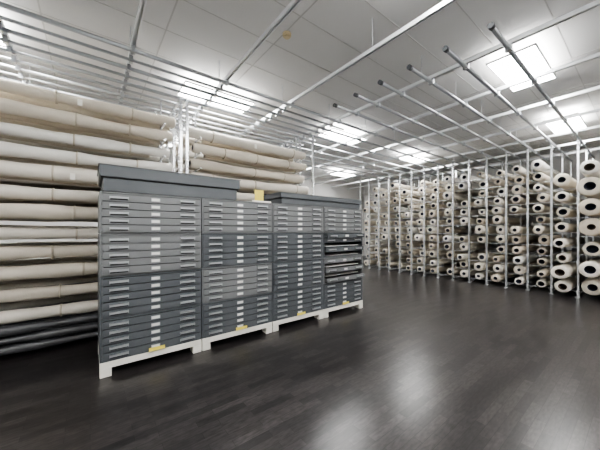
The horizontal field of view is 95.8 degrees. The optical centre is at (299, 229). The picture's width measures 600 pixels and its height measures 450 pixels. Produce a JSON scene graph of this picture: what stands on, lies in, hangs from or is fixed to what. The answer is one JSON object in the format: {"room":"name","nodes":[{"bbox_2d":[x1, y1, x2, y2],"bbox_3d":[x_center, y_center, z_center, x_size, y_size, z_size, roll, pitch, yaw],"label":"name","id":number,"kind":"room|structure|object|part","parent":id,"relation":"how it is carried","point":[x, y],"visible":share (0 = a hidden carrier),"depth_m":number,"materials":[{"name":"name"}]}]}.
{"room":"textile storage room","nodes":[
{"label":"textile storage room","id":0,"kind":"room"},
{"bbox_2d":[0,154,363,257],"bbox_3d":[-2.499,-0.500,10.333,15.500,4.000,0.200,0,0,-38],"label":"wall","id":1,"kind":"structure","parent":0,"point":[324,189],"depth_m":12.74,"materials":[{"name":"paint"}]},
{"bbox_2d":[0,257,599,449],"bbox_3d":[1.297,1.550,5.431,15.500,0.100,12.600,0,0,-38],"label":"floor","id":2,"kind":"structure","parent":0,"point":[427,362],"depth_m":2.67,"materials":[{"name":"brown wood"}]},
{"bbox_2d":[98,191,200,378],"bbox_3d":[-1.848,0.553,3.336,1.012,1.894,0.822,0,0,-38],"label":"file cabinet","id":3,"kind":"object","parent":2,"relation":"on","point":[149,246],"depth_m":3.00,"materials":[{"name":"grey metal"}]},
{"bbox_3d":[-1.857,1.425,3.348,1.012,0.149,0.792,0,0,-38],"label":"cabinet plinth","id":4,"kind":"part","parent":3,"relation":"part of","materials":[{"name":"white metal"}]},
{"bbox_2d":[97,163,240,200],"bbox_3d":[-1.650,-0.535,3.491,1.535,0.270,0.820,0,0,-38],"label":"storage box","id":5,"kind":"object","parent":3,"relation":"on","point":[111,178],"visible":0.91,"depth_m":3.08,"materials":[{"name":"grey"}]},
{"bbox_2d":[0,78,313,355],"bbox_3d":[-2.369,-0.263,4.856,5.420,3.525,1.860,0,0,-38],"label":"rack","id":6,"kind":"object","parent":2,"relation":"on","point":[53,144],"visible":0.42,"depth_m":3.53,"materials":[{"name":"beige fabric"}]},
{"bbox_3d":[-3.421,-0.263,4.042,2.760,3.525,1.860,0,0,-38],"label":"rack frame","id":7,"kind":"part","parent":6,"relation":"part of","materials":[{"name":"metal"}]},
{"bbox_3d":[-1.282,-0.263,5.698,2.670,3.525,1.860,0,0,-38],"label":"rack frame","id":8,"kind":"part","parent":6,"relation":"part of","materials":[{"name":"metal"}]},
{"bbox_2d":[200,198,271,350],"bbox_3d":[-1.042,0.553,3.965,1.012,1.894,0.814,0,0,-38],"label":"file cabinet","id":9,"kind":"object","parent":2,"relation":"on","point":[236,236],"depth_m":3.63,"materials":[{"name":"grey metal"}]},
{"bbox_3d":[-1.048,1.425,3.974,1.012,0.149,0.792,0,0,-38],"label":"cabinet plinth","id":10,"kind":"part","parent":9,"relation":"part of","materials":[{"name":"white metal"}]},
{"bbox_2d":[248,190,270,202],"bbox_3d":[-0.634,-0.485,4.012,0.310,0.170,0.280,0,0,-38],"label":"paper note","id":11,"kind":"object","parent":9,"relation":"on","point":[258,193],"visible":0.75,"depth_m":3.88,"materials":[{"name":"yellow paper"}]},
{"bbox_2d":[270,203,323,331],"bbox_3d":[-0.230,0.553,4.588,1.012,1.894,0.822,0,0,-38],"label":"file cabinet","id":12,"kind":"object","parent":2,"relation":"on","point":[297,244],"depth_m":4.26,"materials":[{"name":"grey metal"}]},
{"bbox_3d":[-0.239,1.425,4.600,1.012,0.149,0.792,0,0,-38],"label":"cabinet plinth","id":13,"kind":"part","parent":12,"relation":"part of","materials":[{"name":"white metal"}]},
{"bbox_2d":[318,207,364,317],"bbox_3d":[0.593,0.553,5.196,1.012,1.894,0.870,0,0,-38],"label":"file cabinet","id":14,"kind":"object","parent":2,"relation":"on","point":[342,227],"depth_m":4.92,"materials":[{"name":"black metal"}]},
{"bbox_2d":[263,192,361,208],"bbox_3d":[0.206,-0.485,4.928,1.880,0.170,0.820,0,0,-38],"label":"storage box","id":15,"kind":"object","parent":14,"relation":"on","point":[279,197],"visible":0.76,"depth_m":4.43,"materials":[{"name":"black"}]},
{"bbox_3d":[0.569,1.425,5.227,1.012,0.149,0.792,0,0,-38],"label":"cabinet plinth","id":16,"kind":"part","parent":14,"relation":"part of","materials":[{"name":"white metal"}]},
{"bbox_2d":[360,139,599,297],"bbox_3d":[5.664,-0.263,8.407,3.149,3.525,8.010,0,0,-38],"label":"rack","id":17,"kind":"object","parent":2,"relation":"on","point":[411,203],"visible":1,"depth_m":7.77,"materials":[{"name":"beige fabric"}]},
{"bbox_2d":[0,0,599,183],"bbox_3d":[1.297,-2.550,5.431,15.500,0.100,12.600,0,0,-38],"label":"ceiling","id":18,"kind":"structure","parent":0,"point":[349,21],"depth_m":3.90,"materials":[{"name":"tile"}]},
{"bbox_2d":[177,80,254,113],"bbox_3d":[-1.485,-2.417,4.858,1.230,0.165,0.550,0,0,-38],"label":"light panel","id":19,"kind":"object","parent":18,"relation":"hanging from","point":[186,82],"visible":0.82,"depth_m":4.81,"materials":[{"name":"white plastic"}]},
{"bbox_2d":[283,31,290,39],"bbox_3d":[-0.167,-2.475,3.450,0.110,0.050,0.110,0,0,-38],"label":"smoke detector","id":20,"kind":"object","parent":18,"relation":"attached to","point":[286,34],"visible":1,"depth_m":3.42,"materials":[{"name":"beige plastic"}]},
{"bbox_2d":[0,0,599,188],"bbox_3d":[1.142,-2.262,5.311,14.292,0.474,12.160,0,0,-38],"label":"grid","id":21,"kind":"object","parent":18,"relation":"hanging from","point":[508,45],"visible":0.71,"depth_m":4.11,"materials":[{"name":"white metal"}]},
{"bbox_2d":[1,0,599,182],"bbox_3d":[1.297,-2.498,5.431,15.100,0.004,12.200,0,0,-38],"label":"grid","id":22,"kind":"structure","parent":18,"relation":"hanging from","point":[457,3],"depth_m":4.22,"materials":[{"name":"grey metal"}]},
{"bbox_2d":[326,169,353,176],"bbox_3d":[1.735,-2.417,11.398,1.230,0.165,0.550,0,0,-38],"label":"light panel","id":23,"kind":"object","parent":18,"relation":"hanging from","point":[338,173],"visible":0.53,"depth_m":11.43,"materials":[{"name":"white plastic"}]},
{"bbox_2d":[317,128,366,144],"bbox_3d":[1.085,-2.417,6.848,1.230,0.165,0.550,0,0,-38],"label":"light panel","id":24,"kind":"object","parent":18,"relation":"hanging from","point":[333,136],"visible":0.71,"depth_m":6.78,"materials":[{"name":"white plastic"}]},
{"bbox_2d":[395,153,430,162],"bbox_3d":[3.694,-2.417,8.868,1.230,0.165,0.550,0,0,-38],"label":"light panel","id":25,"kind":"object","parent":18,"relation":"hanging from","point":[407,158],"visible":0.64,"depth_m":8.87,"materials":[{"name":"white plastic"}]},
{"bbox_2d":[486,43,556,91],"bbox_3d":[3.289,-2.417,4.001,1.230,0.165,0.550,0,0,-38],"label":"light panel","id":26,"kind":"object","parent":18,"relation":"hanging from","point":[505,68],"visible":0.69,"depth_m":3.88,"materials":[{"name":"white plastic"}]},
{"bbox_2d":[542,112,586,133],"bbox_3d":[5.898,-2.417,6.021,1.230,0.165,0.550,0,0,-38],"label":"light panel","id":27,"kind":"object","parent":18,"relation":"hanging from","point":[557,127],"visible":0.59,"depth_m":6.01,"materials":[{"name":"white plastic"}]},
{"bbox_2d":[364,145,599,270],"bbox_3d":[7.346,-0.500,10.114,0.200,4.000,12.200,0,0,-38],"label":"wall","id":28,"kind":"structure","parent":0,"point":[557,159],"depth_m":9.35,"materials":[{"name":"paint"}]}
]}

